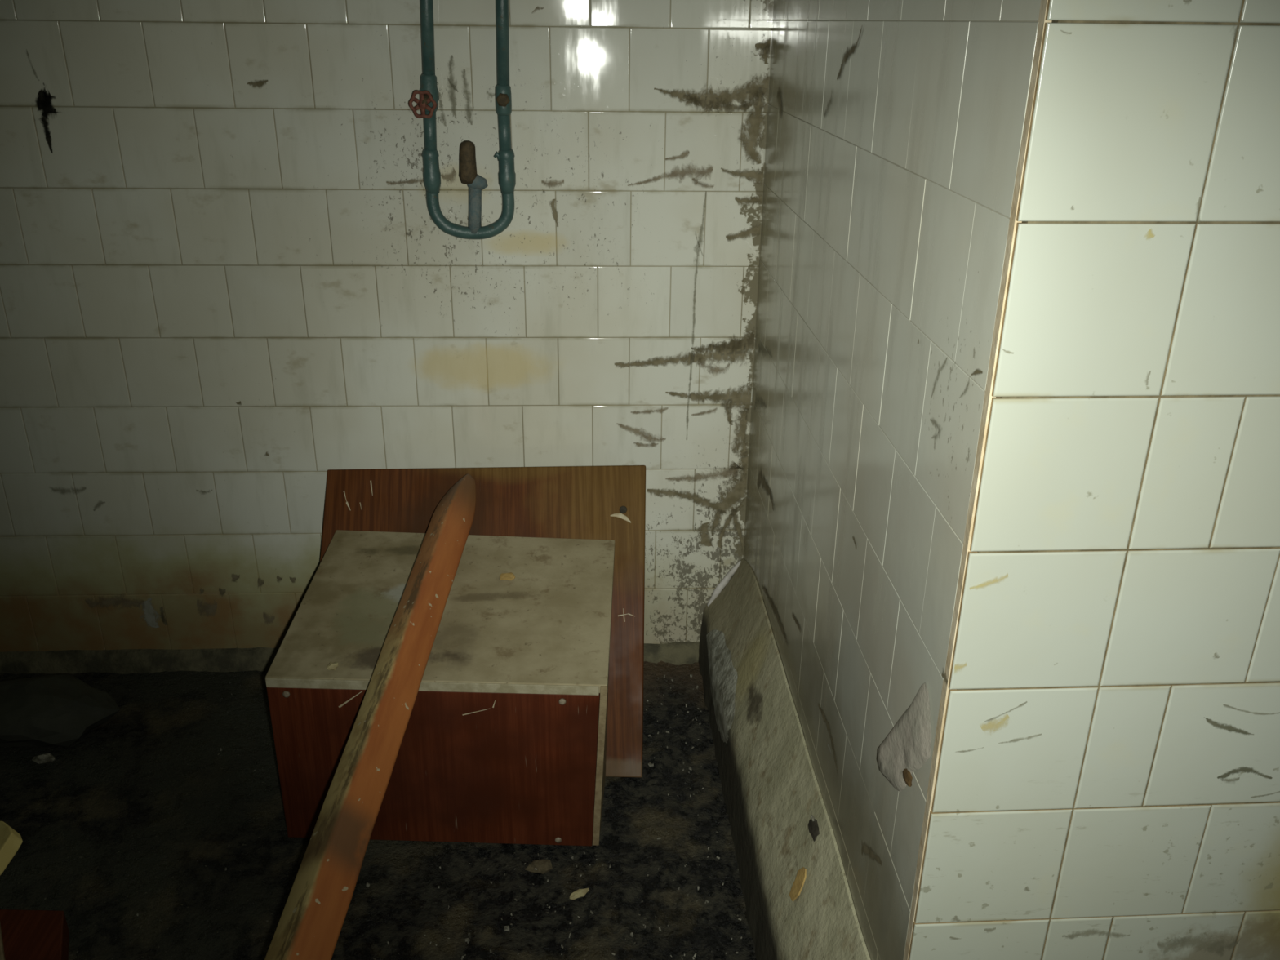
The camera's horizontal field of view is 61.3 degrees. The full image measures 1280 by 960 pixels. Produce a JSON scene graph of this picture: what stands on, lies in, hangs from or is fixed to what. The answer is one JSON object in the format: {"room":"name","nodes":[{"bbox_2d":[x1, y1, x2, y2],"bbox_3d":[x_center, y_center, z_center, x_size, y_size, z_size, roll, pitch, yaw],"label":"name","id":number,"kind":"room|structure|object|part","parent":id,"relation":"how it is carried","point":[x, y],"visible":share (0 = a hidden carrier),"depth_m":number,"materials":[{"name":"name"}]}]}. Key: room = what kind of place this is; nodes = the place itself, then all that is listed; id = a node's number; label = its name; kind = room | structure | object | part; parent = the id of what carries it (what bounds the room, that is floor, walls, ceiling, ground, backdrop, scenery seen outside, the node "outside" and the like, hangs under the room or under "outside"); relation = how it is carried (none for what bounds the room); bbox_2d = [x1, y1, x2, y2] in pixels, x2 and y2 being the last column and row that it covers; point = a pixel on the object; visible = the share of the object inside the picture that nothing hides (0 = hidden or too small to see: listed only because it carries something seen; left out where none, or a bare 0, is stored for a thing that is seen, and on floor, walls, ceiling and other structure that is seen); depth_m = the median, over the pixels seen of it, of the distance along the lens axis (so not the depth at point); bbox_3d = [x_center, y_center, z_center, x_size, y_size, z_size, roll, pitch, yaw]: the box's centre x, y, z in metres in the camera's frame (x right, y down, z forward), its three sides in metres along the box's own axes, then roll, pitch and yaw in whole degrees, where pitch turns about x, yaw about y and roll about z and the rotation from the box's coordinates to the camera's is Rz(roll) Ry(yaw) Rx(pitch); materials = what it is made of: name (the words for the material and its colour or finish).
{"room":"abandoned shower room","nodes":[
{"label":"abandoned shower room","id":0,"kind":"room"},
{"bbox_2d":[0,661,756,959],"bbox_3d":[-0.390,0.997,1.327,4.150,0.036,2.900,-1,23,-3],"label":"floor","id":1,"kind":"structure","parent":0,"point":[107,842],"depth_m":2.01,"materials":[{"name":"black soil"}]},
{"bbox_2d":[0,821,22,875],"bbox_3d":[-1.174,0.715,1.371,0.762,0.412,0.120,-10,25,-23],"label":"plank","id":2,"kind":"object","parent":1,"relation":"on","point":[11,841],"visible":1,"depth_m":1.43,"materials":[{"name":"beige wood"}]},
{"bbox_2d":[0,909,69,959],"bbox_3d":[-1.115,0.791,1.673,0.547,0.068,0.340,-1,23,-3],"label":"board","id":3,"kind":"object","parent":1,"relation":"on","point":[24,935],"visible":1,"depth_m":1.76,"materials":[{"name":"red wood"}]},
{"bbox_2d":[31,753,55,764],"bbox_3d":[-1.236,0.575,2.237,0.046,0.015,0.021,-4,24,-11],"label":"shard","id":4,"kind":"object","parent":1,"relation":"on","point":[46,757],"visible":1,"depth_m":2.23},
{"bbox_2d":[0,674,119,746],"bbox_3d":[-1.314,0.488,2.340,0.362,0.104,0.225,-1,23,-3],"label":"lump","id":5,"kind":"object","parent":1,"relation":"on","point":[53,710],"visible":1,"depth_m":2.29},
{"bbox_2d":[264,474,475,959],"bbox_3d":[-0.453,0.703,1.299,0.088,0.525,2.449,2,23,3],"label":"timber beam","id":6,"kind":"structure","parent":1,"relation":"on","point":[312,919],"depth_m":1.67,"materials":[{"name":"brown wood"}]},
{"bbox_2d":[136,674,742,959],"bbox_3d":[-0.365,0.712,1.958,1.070,0.012,1.281,-1,23,-3],"label":"crumbs","id":7,"kind":"object","parent":1,"relation":"on","point":[506,927],"visible":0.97,"depth_m":1.93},
{"bbox_2d":[265,465,645,845],"bbox_3d":[-0.342,0.326,2.202,0.702,0.542,0.607,1,23,0],"label":"cabinet","id":8,"kind":"object","parent":1,"relation":"on","point":[530,695],"visible":1,"depth_m":2.02,"materials":[{"name":"red wood"}]},
{"bbox_2d":[326,662,338,670],"bbox_3d":[-0.549,0.332,1.931,0.020,0.011,0.019,6,24,11],"label":"crumb","id":9,"kind":"object","parent":8,"relation":"on","point":[331,666],"visible":1,"depth_m":1.92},
{"bbox_2d":[499,572,515,580],"bbox_3d":[-0.268,0.195,2.183,0.032,0.006,0.035,2,23,4],"label":"chip","id":10,"kind":"object","parent":8,"relation":"on","point":[504,576],"visible":1,"depth_m":2.18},
{"bbox_2d":[524,858,552,874],"bbox_3d":[-0.185,0.705,1.972,0.050,0.019,0.029,-1,23,-3],"label":"lump","id":11,"kind":"object","parent":1,"relation":"on","point":[543,866],"visible":1,"depth_m":1.97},
{"bbox_2d":[569,888,589,899],"bbox_3d":[-0.108,0.732,1.911,0.040,0.009,0.015,-13,27,-29],"label":"chip","id":12,"kind":"object","parent":1,"relation":"on","point":[578,893],"visible":1,"depth_m":1.91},
{"bbox_2d":[697,558,871,959],"bbox_3d":[0.230,0.559,1.951,0.104,0.346,1.377,-1,23,-3],"label":"board","id":13,"kind":"object","parent":1,"relation":"on","point":[780,822],"visible":1,"depth_m":1.88,"materials":[{"name":"concrete"}]},
{"bbox_2d":[789,866,806,901],"bbox_3d":[0.240,0.612,1.637,0.023,0.051,0.035,-1,23,-3],"label":"flake","id":14,"kind":"object","parent":13,"relation":"on","point":[796,889],"visible":1,"depth_m":1.63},
{"bbox_2d":[0,0,773,652],"bbox_3d":[-1.026,-0.737,2.157,3.022,2.500,0.126,0,23,-3],"label":"wall","id":15,"kind":"structure","parent":0,"point":[229,282],"depth_m":2.25,"materials":[{"name":"tile"}]},
{"bbox_2d":[0,641,699,674],"bbox_3d":[-1.186,0.430,2.578,2.721,0.059,0.050,0,23,-3],"label":"baseboard","id":16,"kind":"structure","parent":15,"relation":"attached to","point":[122,661],"depth_m":2.57,"materials":[{"name":"grey concrete"}]},
{"bbox_2d":[408,0,515,239],"bbox_3d":[-0.337,-1.007,1.961,0.202,1.134,0.092,-1,23,-3],"label":"pipes","id":17,"kind":"object","parent":15,"relation":"attached to","point":[427,103],"visible":1,"depth_m":2.11,"materials":[{"name":"teal metal"}]},
{"bbox_3d":[-0.405,-0.726,2.052,0.020,0.023,0.042,-1,23,-3],"label":"valve stem","id":18,"kind":"part","parent":17,"relation":"part of","materials":[{"name":"metal"}]},
{"bbox_2d":[742,0,1040,959],"bbox_3d":[0.433,-0.465,1.562,0.321,2.500,1.393,-1,23,-3],"label":"wall","id":19,"kind":"structure","parent":0,"point":[895,128],"depth_m":1.36,"materials":[{"name":"tile"}]},
{"bbox_2d":[876,682,931,791],"bbox_3d":[0.297,0.291,1.225,0.009,0.200,0.169,0,23,-3],"label":"cement splat","id":20,"kind":"object","parent":19,"relation":"attached to","point":[906,748],"visible":1,"depth_m":1.20,"materials":[{"name":"grey concrete"}]},
{"bbox_2d":[903,0,1279,959],"bbox_3d":[0.962,-0.200,0.955,1.301,2.500,0.022,-1,23,-3],"label":"wall","id":21,"kind":"structure","parent":0,"point":[1104,784],"depth_m":1.02,"materials":[{"name":"tile"}]}
]}

